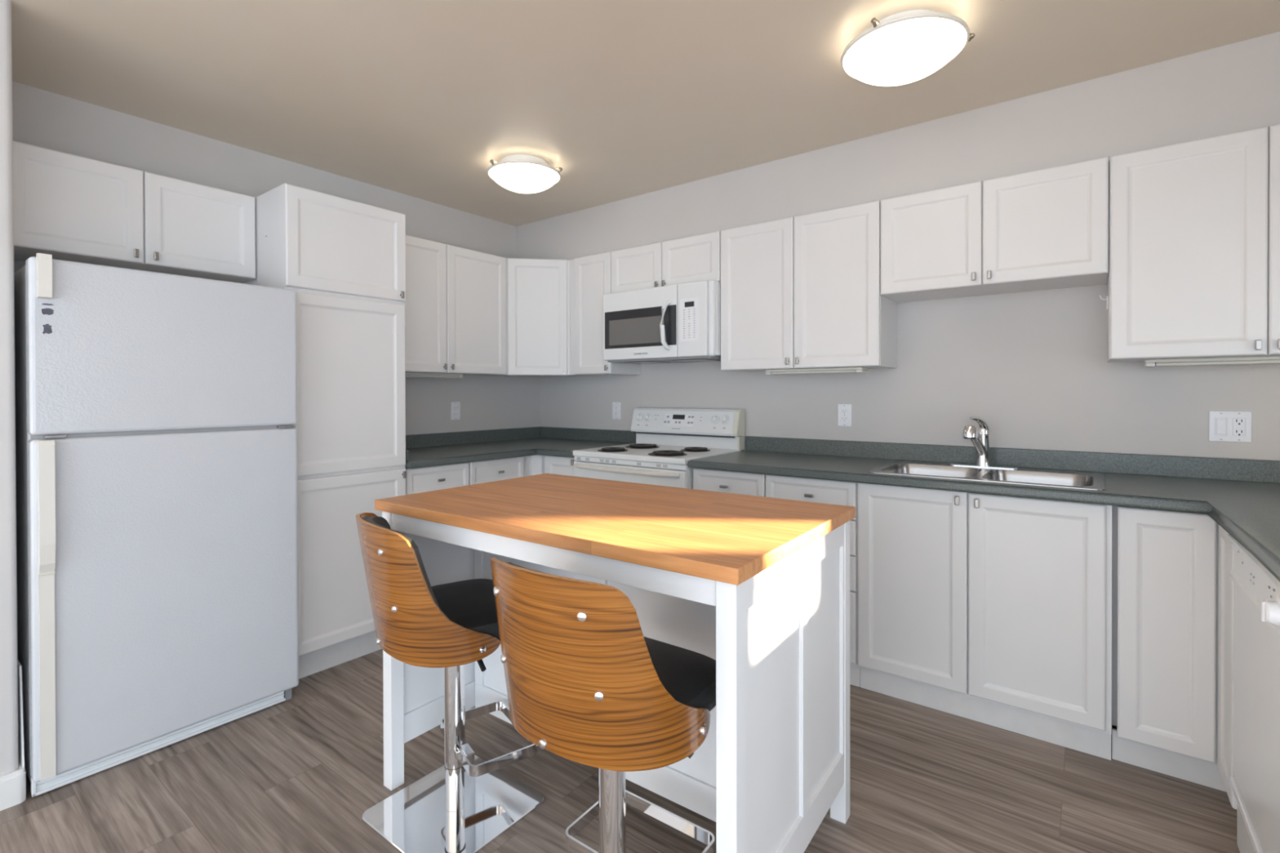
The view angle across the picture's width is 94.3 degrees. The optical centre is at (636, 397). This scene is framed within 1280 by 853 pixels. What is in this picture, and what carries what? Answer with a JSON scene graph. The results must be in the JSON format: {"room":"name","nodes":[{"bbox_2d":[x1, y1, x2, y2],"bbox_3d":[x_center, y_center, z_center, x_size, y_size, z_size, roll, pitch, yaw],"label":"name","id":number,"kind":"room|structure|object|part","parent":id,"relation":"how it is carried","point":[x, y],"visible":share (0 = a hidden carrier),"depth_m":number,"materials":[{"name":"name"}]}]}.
{"room":"kitchen","nodes":[
{"label":"kitchen","id":0,"kind":"room"},
{"bbox_2d":[0,0,18,775],"bbox_3d":[-3.315,0.027,0.574,0.772,2.440,3.690,0,0,37],"label":"wall","id":1,"kind":"structure","parent":0,"point":[9,757],"depth_m":1.79,"materials":[{"name":"paint"}]},
{"bbox_2d":[0,760,26,810],"bbox_3d":[-3.018,1.198,0.379,0.087,0.100,3.684,0,0,37],"label":"baseboard","id":2,"kind":"structure","parent":1,"relation":"attached to","point":[12,784],"depth_m":1.79,"materials":[{"name":"paint"}]},
{"bbox_2d":[12,80,540,435],"bbox_3d":[-1.614,0.005,3.364,0.100,2.440,2.810,0,0,37],"label":"wall","id":3,"kind":"structure","parent":0,"point":[42,118],"depth_m":3.02,"materials":[{"name":"paint"}]},
{"bbox_2d":[13,141,255,283],"bbox_3d":[-2.048,-0.706,2.424,0.343,0.362,0.777,0,0,37],"label":"upper cabinet","id":4,"kind":"object","parent":3,"relation":"attached to","point":[68,207],"visible":0.94,"depth_m":2.29,"materials":[{"name":"white wood"}]},
{"bbox_3d":[-2.055,-0.704,2.183,0.019,0.362,0.380,0,0,37],"label":"door","id":5,"kind":"part","parent":4,"relation":"part of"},
{"bbox_3d":[-1.940,-0.556,2.300,0.022,0.034,0.015,0,0,37],"label":"knob","id":6,"kind":"part","parent":4,"relation":"part of","materials":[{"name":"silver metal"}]},
{"bbox_3d":[-1.903,-0.556,2.350,0.022,0.034,0.015,0,0,37],"label":"knob","id":7,"kind":"part","parent":4,"relation":"part of","materials":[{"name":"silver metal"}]},
{"bbox_3d":[-1.820,-0.707,2.492,0.019,0.362,0.389,0,0,37],"label":"door","id":8,"kind":"part","parent":4,"relation":"part of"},
{"bbox_2d":[404,235,506,375],"bbox_3d":[-1.214,-0.514,3.533,0.327,0.747,0.886,0,0,37],"label":"upper cabinet","id":9,"kind":"object","parent":3,"relation":"attached to","point":[455,304],"visible":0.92,"depth_m":3.48,"materials":[{"name":"white wood"}]},
{"bbox_3d":[-1.243,-0.512,3.277,0.019,0.747,0.440,0,0,37],"label":"door","id":10,"kind":"part","parent":9,"relation":"part of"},
{"bbox_2d":[405,372,462,378],"bbox_3d":[-1.285,-0.127,3.433,0.090,0.026,0.600,0,0,37],"label":"light","id":11,"kind":"object","parent":9,"relation":"attached to","point":[407,374],"visible":0.45,"depth_m":3.50,"materials":[{"name":"plastic"}]},
{"bbox_2d":[405,374,457,377],"bbox_3d":[-1.285,-0.121,3.433,0.080,0.013,0.542,0,0,37],"label":"diffuser","id":12,"kind":"object","parent":11,"relation":"attached to","point":[406,375],"depth_m":3.51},
{"bbox_3d":[-1.106,-0.175,3.424,0.022,0.034,0.015,0,0,37],"label":"knob","id":13,"kind":"part","parent":9,"relation":"part of","materials":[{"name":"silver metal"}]},
{"bbox_3d":[-0.975,-0.515,3.630,0.019,0.747,0.440,0,0,37],"label":"door","id":14,"kind":"part","parent":9,"relation":"part of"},
{"bbox_2d":[450,402,460,420],"bbox_3d":[-1.175,0.091,3.850,0.010,0.115,0.070,0,0,37],"label":"wall outlet","id":15,"kind":"object","parent":3,"relation":"attached to","point":[455,406],"visible":1,"depth_m":3.84,"materials":[{"name":"plastic"}]},
{"bbox_2d":[453,403,457,416],"bbox_3d":[-1.174,0.091,3.848,0.006,0.102,0.033,0,0,37],"label":"receptacle","id":16,"kind":"object","parent":15,"relation":"attached to","point":[455,405],"depth_m":3.85,"materials":[{"name":"grey plastic"}]},
{"bbox_2d":[405,426,635,448],"bbox_3d":[-0.793,0.268,3.584,0.940,0.082,1.466,0,0,37],"label":"backsplash","id":17,"kind":"structure","parent":3,"relation":"attached to","point":[414,441],"depth_m":4.03,"materials":[{"name":"grey laminate"}]},
{"bbox_2d":[0,648,1239,852],"bbox_3d":[-0.580,1.293,0.269,5.500,0.100,6.700,0,0,37],"label":"floor","id":18,"kind":"structure","parent":0,"point":[300,773],"depth_m":1.84,"materials":[{"name":"brown wood"}]},
{"bbox_2d":[17,658,24,767],"bbox_3d":[-1.928,1.035,1.857,0.130,0.399,0.005,0,0,37],"label":"tray","id":19,"kind":"object","parent":18,"relation":"on","point":[20,723],"visible":0.71,"depth_m":1.84,"materials":[{"name":"paint"}]},
{"bbox_2d":[13,253,298,797],"bbox_3d":[-1.865,0.398,2.299,0.748,1.670,0.762,0,0,37],"label":"refrigerator","id":20,"kind":"object","parent":18,"relation":"on","point":[157,480],"visible":0.98,"depth_m":2.02,"materials":[{"name":"metal"}]},
{"bbox_3d":[-1.796,-0.367,1.800,0.034,0.134,0.030,0,0,37],"label":"handle","id":21,"kind":"part","parent":20,"relation":"part of","materials":[{"name":"beige plastic"}]},
{"bbox_3d":[-1.793,0.649,1.806,0.036,1.034,0.034,0,0,37],"label":"handle","id":22,"kind":"part","parent":20,"relation":"part of","materials":[{"name":"beige plastic"}]},
{"bbox_3d":[-1.624,-0.157,2.111,0.068,0.543,0.762,0,0,37],"label":"freezer door","id":23,"kind":"part","parent":20,"relation":"part of","materials":[{"name":"metal"}]},
{"bbox_3d":[-1.622,0.649,2.116,0.068,1.045,0.762,0,0,37],"label":"door","id":24,"kind":"part","parent":20,"relation":"part of","materials":[{"name":"metal"}]},
{"bbox_2d":[242,183,406,679],"bbox_3d":[-1.527,0.168,2.869,0.636,2.121,0.549,0,0,37],"label":"pantry cabinet","id":25,"kind":"object","parent":18,"relation":"on","point":[344,260],"visible":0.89,"depth_m":2.66,"materials":[{"name":"white wood"}]},
{"bbox_3d":[-1.301,-0.678,2.691,0.019,0.426,0.546,0,0,37],"label":"door","id":26,"kind":"part","parent":25,"relation":"part of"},
{"bbox_3d":[-1.300,-0.056,2.694,0.019,0.783,0.538,0,0,37],"label":"door","id":27,"kind":"part","parent":25,"relation":"part of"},
{"bbox_3d":[-1.298,0.724,2.699,0.019,0.746,0.538,0,0,37],"label":"door","id":28,"kind":"part","parent":25,"relation":"part of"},
{"bbox_3d":[-1.137,-0.495,2.873,0.022,0.034,0.015,0,0,37],"label":"knob","id":29,"kind":"part","parent":25,"relation":"part of","materials":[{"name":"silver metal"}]},
{"bbox_3d":[-1.131,0.376,2.882,0.022,0.034,0.015,0,0,37],"label":"knob","id":30,"kind":"part","parent":25,"relation":"part of","materials":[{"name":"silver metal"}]},
{"bbox_2d":[404,462,469,494],"bbox_3d":[-1.249,0.788,3.252,0.617,0.873,0.379,0,0,37],"label":"base cabinet","id":31,"kind":"object","parent":18,"relation":"on","point":[424,479],"visible":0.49,"depth_m":3.06,"materials":[{"name":"white wood"}]},
{"bbox_2d":[355,512,544,852],"bbox_3d":[-0.557,0.781,1.766,0.502,0.902,0.475,0,0,-35],"label":"bar stool","id":32,"kind":"object","parent":18,"relation":"on","point":[467,803],"visible":0.94,"depth_m":1.67,"materials":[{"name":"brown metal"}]},
{"bbox_3d":[-0.544,1.227,1.776,0.390,0.011,0.390,0,0,37],"label":"plate","id":33,"kind":"part","parent":32,"relation":"part of","materials":[{"name":"silver metal"}]},
{"bbox_3d":[-0.546,0.643,1.773,0.410,0.076,0.426,0,0,-35],"label":"seat","id":34,"kind":"part","parent":32,"relation":"part of","materials":[{"name":"black leather"}]},
{"bbox_3d":[-0.472,0.726,1.692,0.014,0.051,0.179,0,0,-38],"label":"lever","id":35,"kind":"part","parent":32,"relation":"part of","materials":[{"name":"plastic"}]},
{"bbox_2d":[469,456,523,484],"bbox_3d":[-1.014,0.786,3.561,0.617,0.873,0.390,0,0,37],"label":"base cabinet","id":36,"kind":"object","parent":18,"relation":"on","point":[491,470],"visible":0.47,"depth_m":3.37,"materials":[{"name":"white wood"}]},
{"bbox_2d":[523,454,577,476],"bbox_3d":[-0.558,0.782,3.896,0.938,0.874,0.692,0,0,37],"label":"base cabinet","id":37,"kind":"object","parent":18,"relation":"on","point":[535,464],"visible":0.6,"depth_m":3.56,"materials":[{"name":"white wood"}]},
{"bbox_2d":[404,426,635,468],"bbox_3d":[-0.793,0.286,3.584,0.940,0.119,1.466,0,0,37],"label":"countertop","id":38,"kind":"structure","parent":37,"relation":"on","point":[427,450],"depth_m":3.77,"materials":[{"name":"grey laminate"}]},
{"bbox_3d":[-0.444,0.730,3.507,0.268,0.759,0.019,0,0,37],"label":"door","id":39,"kind":"part","parent":37,"relation":"part of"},
{"bbox_2d":[489,557,715,852],"bbox_3d":[-0.072,0.776,1.293,0.472,0.916,0.473,0,0,36],"label":"bar stool","id":40,"kind":"object","parent":18,"relation":"on","point":[585,685],"visible":1,"depth_m":1.10,"materials":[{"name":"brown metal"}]},
{"bbox_3d":[-0.056,0.632,1.315,0.426,0.076,0.410,0,0,36],"label":"seat","id":41,"kind":"part","parent":40,"relation":"part of","materials":[{"name":"black leather"}]},
{"bbox_2d":[374,473,855,852],"bbox_3d":[-0.093,0.777,1.814,1.267,0.908,0.763,0,0,36],"label":"kitchen island","id":42,"kind":"object","parent":18,"relation":"on","point":[758,587],"visible":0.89,"depth_m":1.54,"materials":[{"name":"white wood"}]},
{"bbox_3d":[-0.774,0.795,1.887,0.045,0.876,0.045,0,0,36],"label":"leg","id":43,"kind":"part","parent":42,"relation":"part of","materials":[{"name":"white paint"}]},
{"bbox_3d":[-0.576,0.734,2.168,0.027,0.758,0.643,0,0,36],"label":"frame","id":44,"kind":"part","parent":42,"relation":"part of","materials":[{"name":"white paint"}]},
{"bbox_3d":[-0.576,0.723,2.168,0.008,0.598,0.619,0,0,36],"label":"panel","id":45,"kind":"part","parent":42,"relation":"part of","materials":[{"name":"white paint"}]},
{"bbox_3d":[-0.104,0.735,1.794,1.173,0.757,0.022,0,0,36],"label":"frame","id":46,"kind":"part","parent":42,"relation":"part of","materials":[{"name":"white paint"}]},
{"bbox_3d":[-0.103,0.727,1.795,1.171,0.610,0.008,0,0,36],"label":"panel","id":47,"kind":"part","parent":42,"relation":"part of","materials":[{"name":"white paint"}]},
{"bbox_3d":[0.188,0.797,1.183,0.045,0.876,0.045,0,0,36],"label":"leg","id":48,"kind":"part","parent":42,"relation":"part of","materials":[{"name":"white paint"}]},
{"bbox_3d":[0.396,0.726,1.457,0.008,0.598,0.619,0,0,36],"label":"panel","id":49,"kind":"part","parent":42,"relation":"part of","materials":[{"name":"white paint"}]},
{"bbox_3d":[0.396,0.736,1.457,0.027,0.758,0.643,0,0,36],"label":"frame","id":50,"kind":"part","parent":42,"relation":"part of","materials":[{"name":"white paint"}]},
{"bbox_3d":[0.595,0.792,1.739,0.045,0.876,0.045,0,0,36],"label":"leg","id":51,"kind":"part","parent":42,"relation":"part of","materials":[{"name":"white paint"}]},
{"bbox_2d":[573,407,745,488],"bbox_3d":[0.111,0.646,3.369,0.757,1.150,0.695,0,0,37],"label":"electric range","id":52,"kind":"object","parent":18,"relation":"on","point":[667,439],"visible":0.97,"depth_m":3.37,"materials":[{"name":"metal"}]},
{"bbox_3d":[-0.080,0.385,3.115,0.703,0.024,0.063,0,0,37],"label":"door handle","id":53,"kind":"part","parent":52,"relation":"part of","materials":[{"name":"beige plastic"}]},
{"bbox_3d":[-0.053,0.674,3.151,0.746,0.618,0.038,0,0,37],"label":"oven door","id":54,"kind":"part","parent":52,"relation":"part of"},
{"bbox_3d":[0.009,0.128,3.766,0.045,0.044,0.034,0,0,37],"label":"control knob","id":55,"kind":"part","parent":52,"relation":"part of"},
{"bbox_3d":[0.062,0.129,3.726,0.045,0.044,0.034,0,0,37],"label":"control knob","id":56,"kind":"part","parent":52,"relation":"part of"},
{"bbox_2d":[573,443,741,465],"bbox_3d":[0.114,0.316,3.370,0.754,0.031,0.600,0,0,37],"label":"cooktop","id":57,"kind":"object","parent":52,"relation":"in","point":[639,454],"depth_m":3.25,"materials":[{"name":"metal"}]},
{"bbox_3d":[0.253,0.139,3.591,0.215,0.072,0.021,0,0,37],"label":"control panel","id":58,"kind":"part","parent":52,"relation":"part of","materials":[{"name":"plastic"}]},
{"bbox_3d":[0.449,0.130,3.432,0.045,0.044,0.034,0,0,37],"label":"control knob","id":59,"kind":"part","parent":52,"relation":"part of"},
{"bbox_3d":[0.499,0.130,3.394,0.045,0.044,0.034,0,0,37],"label":"control knob","id":60,"kind":"part","parent":52,"relation":"part of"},
{"bbox_2d":[693,467,765,497],"bbox_3d":[0.602,0.785,3.059,0.386,0.873,0.617,0,0,37],"label":"base cabinet","id":61,"kind":"object","parent":18,"relation":"on","point":[720,481],"visible":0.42,"depth_m":2.82,"materials":[{"name":"white wood"}]},
{"bbox_3d":[0.414,0.426,2.826,0.040,0.014,0.022,0,0,37],"label":"knob","id":62,"kind":"part","parent":61,"relation":"part of","materials":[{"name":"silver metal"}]},
{"bbox_2d":[765,474,860,687],"bbox_3d":[0.920,0.786,2.817,0.410,0.873,0.617,0,0,37],"label":"base cabinet","id":63,"kind":"object","parent":18,"relation":"on","point":[811,490],"visible":0.27,"depth_m":2.52,"materials":[{"name":"white wood"}]},
{"bbox_3d":[0.746,0.427,2.572,0.040,0.014,0.022,0,0,37],"label":"knob","id":64,"kind":"part","parent":63,"relation":"part of","materials":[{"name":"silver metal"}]},
{"bbox_3d":[0.751,0.433,2.595,0.404,0.159,0.019,0,0,37],"label":"drawer","id":65,"kind":"part","parent":63,"relation":"part of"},
{"bbox_3d":[0.752,0.963,2.598,0.404,0.298,0.019,0,0,37],"label":"drawer","id":66,"kind":"part","parent":63,"relation":"part of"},
{"bbox_3d":[0.752,0.737,2.597,0.404,0.146,0.019,0,0,37],"label":"drawer","id":67,"kind":"part","parent":63,"relation":"part of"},
{"bbox_3d":[0.751,0.588,2.596,0.404,0.144,0.019,0,0,37],"label":"drawer","id":68,"kind":"part","parent":63,"relation":"part of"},
{"bbox_2d":[857,482,1111,759],"bbox_3d":[1.414,0.787,2.441,0.827,0.873,0.617,0,0,37],"label":"base cabinet","id":69,"kind":"object","parent":18,"relation":"on","point":[993,610],"visible":0.97,"depth_m":2.18,"materials":[{"name":"white wood"}]},
{"bbox_3d":[1.078,0.734,2.348,0.401,0.762,0.019,0,0,37],"label":"door","id":70,"kind":"part","parent":69,"relation":"part of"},
{"bbox_3d":[1.201,0.388,2.227,0.015,0.034,0.022,0,0,37],"label":"knob","id":71,"kind":"part","parent":69,"relation":"part of","materials":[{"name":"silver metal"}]},
{"bbox_3d":[1.252,0.391,2.187,0.015,0.034,0.022,0,0,37],"label":"knob","id":72,"kind":"part","parent":69,"relation":"part of","materials":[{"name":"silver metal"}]},
{"bbox_2d":[687,435,1279,578],"bbox_3d":[1.135,0.295,2.021,2.494,0.125,1.619,0,0,37],"label":"countertop","id":73,"kind":"structure","parent":69,"relation":"on","point":[1242,495],"depth_m":2.28,"materials":[{"name":"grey laminate"}]},
{"bbox_2d":[949,416,1018,469],"bbox_3d":[1.456,0.193,2.519,0.260,0.223,0.228,0,0,37],"label":"kitchen faucet","id":74,"kind":"object","parent":73,"relation":"on","point":[980,437],"visible":1,"depth_m":2.56,"materials":[{"name":"silver metal"}]},
{"bbox_3d":[1.467,0.211,2.548,0.136,0.113,0.036,0,1,-43],"label":"spout","id":75,"kind":"part","parent":74,"relation":"part of","materials":[{"name":"silver metal"}]},
{"bbox_3d":[1.482,0.120,2.575,0.111,0.077,0.043,0,0,-14],"label":"lever","id":76,"kind":"part","parent":74,"relation":"part of","materials":[{"name":"silver metal"}]},
{"bbox_3d":[1.507,0.302,2.586,0.260,0.005,0.041,0,0,37],"label":"deck plate","id":77,"kind":"part","parent":74,"relation":"part of","materials":[{"name":"silver metal"}]},
{"bbox_2d":[868,461,1105,489],"bbox_3d":[1.401,0.391,2.407,0.774,0.169,0.488,0,0,37],"label":"sink","id":78,"kind":"object","parent":73,"relation":"in","point":[1089,481],"visible":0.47,"depth_m":2.44,"materials":[{"name":"silver metal"}]},
{"bbox_2d":[880,463,982,477],"bbox_3d":[1.238,0.390,2.497,0.341,0.169,0.370,0,0,37],"label":"basin","id":79,"kind":"object","parent":78,"relation":"in","point":[948,471],"depth_m":2.63,"materials":[{"name":"silver metal"}]},
{"bbox_2d":[982,469,1093,486],"bbox_3d":[1.532,0.391,2.273,0.341,0.169,0.370,0,0,37],"label":"basin","id":80,"kind":"object","parent":78,"relation":"in","point":[1002,475],"depth_m":2.40,"materials":[{"name":"silver metal"}]},
{"bbox_3d":[1.402,0.736,2.102,0.404,0.756,0.019,0,0,37],"label":"door","id":81,"kind":"part","parent":69,"relation":"part of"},
{"bbox_2d":[1111,505,1237,809],"bbox_3d":[2.026,0.793,1.846,0.862,0.866,0.825,0,0,37],"label":"base cabinet","id":82,"kind":"object","parent":18,"relation":"on","point":[1173,587],"visible":0.77,"depth_m":1.88,"materials":[{"name":"wood"}]},
{"bbox_3d":[1.681,0.742,1.891,0.235,0.762,0.019,0,0,37],"label":"door","id":83,"kind":"part","parent":82,"relation":"part of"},
{"bbox_3d":[1.707,0.747,1.712,0.019,0.762,0.223,0,0,37],"label":"door","id":84,"kind":"part","parent":82,"relation":"part of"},
{"bbox_2d":[1227,533,1279,852],"bbox_3d":[1.669,0.797,1.215,0.628,0.868,0.594,0,0,37],"label":"dishwasher","id":85,"kind":"object","parent":18,"relation":"on","point":[1255,784],"visible":0.97,"depth_m":1.39,"materials":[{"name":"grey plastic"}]},
{"bbox_3d":[1.466,1.141,1.373,0.030,0.156,0.586,0,0,37],"label":"kick plate","id":86,"kind":"part","parent":85,"relation":"part of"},
{"bbox_3d":[1.454,1.047,1.381,0.030,0.022,0.590,0,0,37],"label":"trim","id":87,"kind":"part","parent":85,"relation":"part of","materials":[{"name":"plastic"}]},
{"bbox_3d":[1.456,0.432,1.374,0.050,0.119,0.590,0,0,37],"label":"control panel","id":88,"kind":"part","parent":85,"relation":"part of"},
{"bbox_3d":[1.283,0.435,1.197,0.034,0.072,0.072,0,0,37],"label":"control knob","id":89,"kind":"part","parent":85,"relation":"part of","materials":[{"name":"plastic"}]},
{"bbox_2d":[10,0,1279,226],"bbox_3d":[-0.587,-1.247,0.252,5.500,0.100,6.700,0,0,37],"label":"ceiling","id":90,"kind":"structure","parent":0,"point":[417,99],"depth_m":2.21,"materials":[{"name":"paint"}]},
{"bbox_2d":[486,154,562,193],"bbox_3d":[-0.591,-1.144,3.086,0.380,0.142,0.397,0,0,37],"label":"ceiling light","id":91,"kind":"object","parent":90,"relation":"attached to","point":[517,173],"visible":1,"depth_m":2.99,"materials":[{"name":"glass"}]},
{"bbox_2d":[840,9,974,86],"bbox_3d":[0.883,-1.141,1.972,0.398,0.142,0.407,0,0,37],"label":"ceiling light","id":92,"kind":"object","parent":90,"relation":"attached to","point":[908,46],"visible":1,"depth_m":1.89,"materials":[{"name":"glass"}]},
{"bbox_2d":[540,284,1279,460],"bbox_3d":[0.978,0.000,3.219,4.400,2.440,0.100,0,0,37],"label":"wall","id":93,"kind":"structure","parent":0,"point":[1033,366],"depth_m":2.68,"materials":[{"name":"paint"}]},
{"bbox_2d":[487,257,595,377],"bbox_3d":[-0.670,-0.517,4.041,0.578,0.751,0.578,0,0,37],"label":"upper cabinet","id":94,"kind":"object","parent":93,"relation":"attached to","point":[538,290],"visible":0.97,"depth_m":3.83,"materials":[{"name":"white wood"}]},
{"bbox_3d":[-0.642,-0.516,3.837,0.380,0.751,0.019,0,0,-8],"label":"door","id":95,"kind":"part","parent":94,"relation":"part of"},
{"bbox_2d":[569,251,639,375],"bbox_3d":[-0.220,-0.519,3.857,0.357,0.747,0.327,0,0,37],"label":"upper cabinet","id":96,"kind":"object","parent":93,"relation":"attached to","point":[590,276],"visible":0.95,"depth_m":3.75,"materials":[{"name":"white wood"}]},
{"bbox_3d":[-0.279,-0.518,3.735,0.302,0.747,0.019,0,0,37],"label":"door","id":97,"kind":"part","parent":96,"relation":"part of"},
{"bbox_2d":[612,402,620,419],"bbox_3d":[-0.139,0.093,4.001,0.070,0.115,0.010,0,0,37],"label":"wall outlet","id":98,"kind":"object","parent":93,"relation":"attached to","point":[615,406],"visible":1,"depth_m":4.00,"materials":[{"name":"plastic"}]},
{"bbox_2d":[613,405,617,416],"bbox_3d":[-0.141,0.093,3.999,0.033,0.102,0.006,0,0,37],"label":"receptacle","id":99,"kind":"object","parent":98,"relation":"attached to","point":[615,407],"depth_m":4.00,"materials":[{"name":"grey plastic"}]},
{"bbox_2d":[610,231,720,293],"bbox_3d":[0.224,-0.757,3.516,0.757,0.269,0.327,0,0,37],"label":"upper cabinet","id":100,"kind":"object","parent":93,"relation":"attached to","point":[697,258],"visible":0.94,"depth_m":3.37,"materials":[{"name":"white wood"}]},
{"bbox_3d":[-0.007,-0.756,3.526,0.375,0.269,0.019,0,0,37],"label":"door","id":101,"kind":"part","parent":100,"relation":"part of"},
{"bbox_2d":[603,280,720,364],"bbox_3d":[0.190,-0.413,3.472,0.754,0.413,0.441,0,0,37],"label":"microwave","id":102,"kind":"object","parent":100,"relation":"attached to","point":[679,323],"visible":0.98,"depth_m":3.30,"materials":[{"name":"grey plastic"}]},
{"bbox_3d":[0.013,-0.417,3.412,0.530,0.397,0.024,0,0,37],"label":"door","id":103,"kind":"part","parent":102,"relation":"part of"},
{"bbox_3d":[0.154,-0.393,3.258,0.064,0.278,0.030,0,0,-21],"label":"door handle","id":104,"kind":"part","parent":102,"relation":"part of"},
{"bbox_3d":[0.301,-0.417,3.194,0.184,0.397,0.024,0,0,37],"label":"control panel","id":105,"kind":"part","parent":102,"relation":"part of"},
{"bbox_3d":[0.115,-0.418,3.373,0.754,0.402,0.034,0,0,37],"label":"frame","id":106,"kind":"part","parent":102,"relation":"part of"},
{"bbox_3d":[0.295,-0.755,3.296,0.376,0.269,0.019,0,0,37],"label":"door","id":107,"kind":"part","parent":100,"relation":"part of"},
{"bbox_2d":[720,200,897,372],"bbox_3d":[0.854,-0.516,3.039,0.818,0.747,0.327,0,0,37],"label":"upper cabinet","id":108,"kind":"object","parent":93,"relation":"attached to","point":[803,291],"visible":0.99,"depth_m":2.89,"materials":[{"name":"white wood"}]},
{"bbox_3d":[0.611,-0.516,3.058,0.406,0.747,0.019,0,0,37],"label":"door","id":109,"kind":"part","parent":108,"relation":"part of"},
{"bbox_3d":[0.742,-0.177,2.935,0.015,0.034,0.022,0,0,37],"label":"knob","id":110,"kind":"part","parent":108,"relation":"part of","materials":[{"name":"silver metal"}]},
{"bbox_3d":[0.783,-0.177,2.904,0.015,0.034,0.022,0,0,37],"label":"knob","id":111,"kind":"part","parent":108,"relation":"part of","materials":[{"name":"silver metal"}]},
{"bbox_2d":[765,367,867,374],"bbox_3d":[0.892,-0.129,2.982,0.490,0.026,0.090,0,0,37],"label":"light","id":112,"kind":"object","parent":108,"relation":"attached to","point":[841,370],"visible":1,"depth_m":2.94,"materials":[{"name":"plastic"}]},
{"bbox_2d":[771,369,856,374],"bbox_3d":[0.892,-0.124,2.982,0.432,0.013,0.080,0,0,37],"label":"diffuser","id":113,"kind":"object","parent":112,"relation":"attached to","point":[773,371],"depth_m":2.96,"materials":[{"name":"plastic"}]},
{"bbox_3d":[0.937,-0.515,2.810,0.404,0.747,0.019,0,0,37],"label":"door","id":114,"kind":"part","parent":108,"relation":"part of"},
{"bbox_2d":[837,404,851,426],"bbox_3d":[1.075,0.095,3.076,0.070,0.115,0.010,0,0,37],"label":"wall outlet","id":115,"kind":"object","parent":93,"relation":"attached to","point":[844,411],"visible":1,"depth_m":3.07,"materials":[{"name":"plastic"}]},
{"bbox_2d":[840,405,847,425],"bbox_3d":[1.074,0.095,3.075,0.033,0.102,0.006,0,0,37],"label":"receptacle","id":116,"kind":"object","parent":115,"relation":"attached to","point":[843,408],"depth_m":3.08,"materials":[{"name":"grey plastic"}]},
{"bbox_2d":[515,31,1279,260],"bbox_3d":[0.874,-1.055,3.080,4.199,0.328,0.232,0,0,37],"label":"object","id":117,"kind":"structure","parent":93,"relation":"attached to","point":[1234,87],"depth_m":2.52,"materials":[{"name":"paint"}]},
{"bbox_2d":[880,156,1108,302],"bbox_3d":[1.502,-0.675,2.545,0.808,0.427,0.327,0,0,37],"label":"upper cabinet","id":118,"kind":"object","parent":93,"relation":"attached to","point":[1047,228],"visible":1,"depth_m":2.41,"materials":[{"name":"white wood"}]},
{"bbox_3d":[1.260,-0.674,2.563,0.397,0.427,0.019,0,0,37],"label":"door","id":119,"kind":"part","parent":118,"relation":"part of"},
{"bbox_3d":[1.385,-0.495,2.443,0.015,0.034,0.022,0,0,37],"label":"knob","id":120,"kind":"part","parent":118,"relation":"part of","materials":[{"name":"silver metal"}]},
{"bbox_3d":[1.429,-0.495,2.409,0.015,0.034,0.022,0,0,37],"label":"knob","id":121,"kind":"part","parent":118,"relation":"part of","materials":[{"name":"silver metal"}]},
{"bbox_3d":[1.581,-0.673,2.318,0.404,0.427,0.019,0,0,37],"label":"door","id":122,"kind":"part","parent":118,"relation":"part of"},
{"bbox_2d":[745,435,1279,483],"bbox_3d":[1.135,0.273,2.020,2.494,0.082,1.619,0,0,37],"label":"backsplash","id":123,"kind":"structure","parent":93,"relation":"attached to","point":[1192,467],"depth_m":2.54,"materials":[{"name":"grey laminate"}]},
{"bbox_2d":[1099,124,1279,362],"bbox_3d":[2.139,-0.513,2.061,0.847,0.747,0.327,0,0,37],"label":"upper cabinet","id":124,"kind":"object","parent":93,"relation":"attached to","point":[1194,225],"visible":0.98,"depth_m":2.05,"materials":[{"name":"white wood"}]},
{"bbox_2d":[1143,355,1279,367],"bbox_3d":[2.173,-0.127,2.082,0.600,0.026,0.090,0,0,37],"label":"light","id":125,"kind":"object","parent":124,"relation":"attached to","point":[1246,360],"visible":1,"depth_m":2.12,"materials":[{"name":"plastic"}]},
{"bbox_2d":[1155,360,1279,366],"bbox_3d":[2.173,-0.121,2.082,0.542,0.013,0.080,0,0,37],"label":"diffuser","id":126,"kind":"object","parent":125,"relation":"attached to","point":[1157,362],"depth_m":2.13,"materials":[{"name":"plastic"}]},
{"bbox_3d":[2.038,-0.171,1.949,0.015,0.034,0.022,0,0,37],"label":"knob","id":127,"kind":"part","parent":124,"relation":"part of","materials":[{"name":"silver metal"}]},
{"bbox_3d":[2.233,-0.512,1.823,0.406,0.747,0.019,0,0,37],"label":"door","id":128,"kind":"part","parent":124,"relation":"part of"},
{"bbox_3d":[2.079,-0.171,1.918,0.015,0.034,0.022,0,0,37],"label":"knob","id":129,"kind":"part","parent":124,"relation":"part of","materials":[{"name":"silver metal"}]},
{"bbox_2d":[1208,410,1252,442],"bbox_3d":[2.209,0.110,2.212,0.115,0.115,0.011,0,0,37],"label":"switch plate","id":130,"kind":"object","parent":93,"relation":"attached to","point":[1224,426],"visible":1,"depth_m":2.21,"materials":[{"name":"plastic"}]},
{"bbox_2d":[1214,417,1227,435],"bbox_3d":[2.188,0.110,2.225,0.034,0.068,0.005,0,0,37],"label":"rocker switch","id":131,"kind":"object","parent":130,"relation":"attached to","point":[1220,423],"depth_m":2.22,"materials":[{"name":"plastic"}]},
{"bbox_2d":[1232,417,1245,435],"bbox_3d":[2.228,0.110,2.197,0.034,0.068,0.002,0,0,37],"label":"receptacle","id":132,"kind":"object","parent":130,"relation":"attached to","point":[1238,424],"depth_m":2.20,"materials":[{"name":"plastic"}]}
]}

